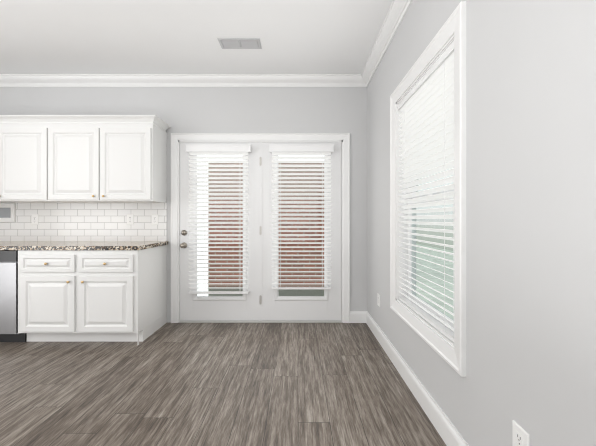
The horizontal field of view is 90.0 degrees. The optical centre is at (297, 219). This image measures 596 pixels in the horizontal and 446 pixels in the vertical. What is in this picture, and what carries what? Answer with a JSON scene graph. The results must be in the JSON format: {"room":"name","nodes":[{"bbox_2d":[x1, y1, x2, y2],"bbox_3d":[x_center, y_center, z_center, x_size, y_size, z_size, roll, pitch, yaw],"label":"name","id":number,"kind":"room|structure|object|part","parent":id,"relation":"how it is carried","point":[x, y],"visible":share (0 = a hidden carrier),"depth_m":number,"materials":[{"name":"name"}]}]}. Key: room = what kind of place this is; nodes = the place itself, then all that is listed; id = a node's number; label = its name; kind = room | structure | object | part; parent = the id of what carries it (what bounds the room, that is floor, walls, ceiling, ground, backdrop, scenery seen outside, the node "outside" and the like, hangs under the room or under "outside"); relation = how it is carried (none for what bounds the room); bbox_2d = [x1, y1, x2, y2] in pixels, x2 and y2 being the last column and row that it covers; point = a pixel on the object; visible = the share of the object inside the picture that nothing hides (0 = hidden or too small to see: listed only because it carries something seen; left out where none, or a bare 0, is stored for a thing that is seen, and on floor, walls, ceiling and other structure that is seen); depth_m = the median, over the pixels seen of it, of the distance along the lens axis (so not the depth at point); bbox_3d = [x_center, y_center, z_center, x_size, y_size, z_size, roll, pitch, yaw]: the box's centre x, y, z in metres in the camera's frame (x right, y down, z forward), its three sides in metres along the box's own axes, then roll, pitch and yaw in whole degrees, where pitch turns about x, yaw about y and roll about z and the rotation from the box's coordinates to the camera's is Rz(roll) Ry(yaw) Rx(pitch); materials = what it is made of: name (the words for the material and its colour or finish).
{"room":"kitchen","nodes":[
{"label":"kitchen","id":0,"kind":"room"},
{"bbox_2d":[0,87,366,322],"bbox_3d":[-1.905,-0.215,3.475,5.690,2.790,0.150,0,0,0],"label":"wall","id":1,"kind":"structure","parent":0,"point":[260,109],"depth_m":3.40,"materials":[{"name":"paint"}]},
{"bbox_2d":[0,115,47,202],"bbox_3d":[-3.134,-0.621,3.224,1.132,0.873,0.347,0,0,0],"label":"upper cabinet","id":2,"kind":"object","parent":1,"relation":"attached to","point":[23,138],"depth_m":3.05,"materials":[{"name":"white wood"}]},
{"bbox_2d":[0,202,166,241],"bbox_3d":[-2.598,0.032,3.394,2.205,0.436,0.008,0,0,0],"label":"backsplash","id":3,"kind":"structure","parent":1,"relation":"attached to","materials":[{"name":"tile"}]},
{"bbox_2d":[48,115,167,202],"bbox_3d":[-2.032,-0.621,3.224,1.072,0.873,0.347,0,0,0],"label":"upper cabinet","id":4,"kind":"object","parent":1,"relation":"attached to","point":[92,158],"depth_m":3.05,"materials":[{"name":"white wood"}]},
{"bbox_2d":[0,74,359,86],"bbox_3d":[-1.915,-1.558,3.355,5.190,0.104,0.090,0,0,0],"label":"crown molding","id":5,"kind":"structure","parent":1,"relation":"attached to","point":[6,80],"depth_m":3.35,"materials":[{"name":"white wood"}]},
{"bbox_2d":[171,133,349,322],"bbox_3d":[-0.428,0.147,3.453,2.034,2.245,0.254,0,0,0],"label":"door unit","id":6,"kind":"structure","parent":1,"relation":"in","point":[261,300],"depth_m":3.40,"materials":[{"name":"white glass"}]},
{"bbox_3d":[-1.300,0.228,3.366,0.066,0.208,0.080,0,0,0],"label":"knob","id":7,"kind":"part","parent":6,"relation":"part of","materials":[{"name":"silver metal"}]},
{"bbox_3d":[-0.428,1.172,3.484,1.848,0.016,0.192,0,0,0],"label":"threshold sill","id":8,"kind":"part","parent":6,"relation":"part of","materials":[{"name":"white wood"}]},
{"bbox_3d":[-0.428,0.072,3.410,1.545,1.713,0.032,0,0,0],"label":"lite frame","id":9,"kind":"part","parent":6,"relation":"part of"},
{"bbox_2d":[0,0,392,73],"bbox_3d":[-1.905,-1.670,0.000,5.690,0.120,7.100,0,0,0],"label":"ceiling","id":10,"kind":"structure","parent":0,"point":[159,36],"depth_m":2.61,"materials":[{"name":"paint"}]},
{"bbox_2d":[217,38,261,48],"bbox_3d":[-0.530,-1.606,2.730,0.375,0.008,0.160,0,0,0],"label":"ceiling vent","id":11,"kind":"object","parent":10,"relation":"in","point":[245,43],"visible":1,"depth_m":2.72,"materials":[{"name":"white metal"}]},
{"bbox_2d":[0,323,445,445],"bbox_3d":[-1.905,1.240,0.000,5.690,0.120,7.100,0,0,0],"label":"floor","id":12,"kind":"structure","parent":0,"point":[255,384],"depth_m":2.04,"materials":[{"name":"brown wood"}]},
{"bbox_2d":[0,247,15,341],"bbox_3d":[-2.920,0.736,3.079,0.600,0.889,0.637,0,0,0],"label":"dishwasher","id":13,"kind":"object","parent":12,"relation":"on","point":[7,254],"depth_m":2.77,"materials":[{"name":"silver metal"}]},
{"bbox_2d":[16,247,166,344],"bbox_3d":[-2.058,0.736,3.079,1.124,0.889,0.637,0,0,0],"label":"base cabinet","id":14,"kind":"object","parent":12,"relation":"on","point":[64,294],"depth_m":2.77,"materials":[{"name":"white wood"}]},
{"bbox_2d":[0,239,167,250],"bbox_3d":[-2.589,0.270,3.081,2.222,0.040,0.633,0,0,0],"label":"countertop","id":15,"kind":"structure","parent":14,"relation":"on","point":[143,244],"depth_m":3.19,"materials":[{"name":"beige stone"}]},
{"bbox_2d":[367,0,595,445],"bbox_3d":[0.865,-0.215,-0.075,0.150,2.790,6.950,0,0,0],"label":"wall","id":16,"kind":"structure","parent":0,"point":[531,218],"depth_m":1.08,"materials":[{"name":"paint"}]},
{"bbox_2d":[377,293,379,306],"bbox_3d":[0.786,0.790,2.906,0.008,0.118,0.075,0,0,0],"label":"electrical outlet","id":17,"kind":"object","parent":16,"relation":"attached to","point":[378,299],"visible":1,"depth_m":2.90,"materials":[{"name":"white plastic"}]},
{"bbox_2d":[360,0,412,86],"bbox_3d":[0.745,-1.558,0.000,0.090,0.104,6.800,0,0,0],"label":"crown molding","id":18,"kind":"structure","parent":16,"relation":"attached to","point":[397,11],"depth_m":2.55,"materials":[{"name":"white wood"}]},
{"bbox_2d":[365,311,468,445],"bbox_3d":[0.782,1.114,0.000,0.016,0.132,6.800,0,0,0],"label":"baseboard","id":19,"kind":"structure","parent":16,"relation":"attached to","point":[447,431],"depth_m":1.89,"materials":[{"name":"white wood"}]},
{"bbox_2d":[390,1,465,376],"bbox_3d":[0.852,-0.142,1.940,0.176,1.765,1.080,0,0,0],"label":"window unit","id":20,"kind":"structure","parent":16,"relation":"in","point":[428,114],"depth_m":1.80,"materials":[{"name":"white plastic"}]},
{"bbox_2d":[512,420,528,445],"bbox_3d":[0.786,0.795,1.055,0.008,0.118,0.075,0,0,0],"label":"electrical outlet","id":21,"kind":"object","parent":16,"relation":"attached to","point":[520,435],"visible":1,"depth_m":1.06,"materials":[{"name":"white plastic"}]},
{"label":"outside","id":22,"kind":"structure","parent":0,"visible":0},
{"bbox_2d":[197,155,323,295],"bbox_3d":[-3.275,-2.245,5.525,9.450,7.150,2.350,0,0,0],"label":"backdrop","id":23,"kind":"structure","parent":22,"point":[203,269],"depth_m":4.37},
{"bbox_2d":[208,288,323,295],"bbox_3d":[-2.280,1.265,4.440,7.440,0.130,1.720,0,0,0],"label":"patio","id":24,"kind":"structure","parent":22,"point":[290,292],"depth_m":4.87,"materials":[{"name":"grey concrete"}]},
{"bbox_2d":[416,243,452,318],"bbox_3d":[3.720,1.280,12.000,4.560,0.100,36.000,0,0,0],"label":"lawn","id":25,"kind":"structure","parent":22,"point":[438,274],"depth_m":6.39,"materials":[{"name":"green plant"}]},
{"bbox_2d":[416,160,452,250],"bbox_3d":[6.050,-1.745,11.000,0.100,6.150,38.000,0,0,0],"label":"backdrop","id":26,"kind":"structure","parent":22,"point":[436,233],"depth_m":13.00,"materials":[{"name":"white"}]},
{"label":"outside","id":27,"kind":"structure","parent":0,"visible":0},
{"bbox_2d":[208,163,323,286],"bbox_3d":[-2.275,0.145,5.400,7.450,2.370,0.200,0,0,0],"label":"brick","id":28,"kind":"object","parent":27,"point":[280,269],"depth_m":5.30,"materials":[{"name":"brown brick"}]}
]}

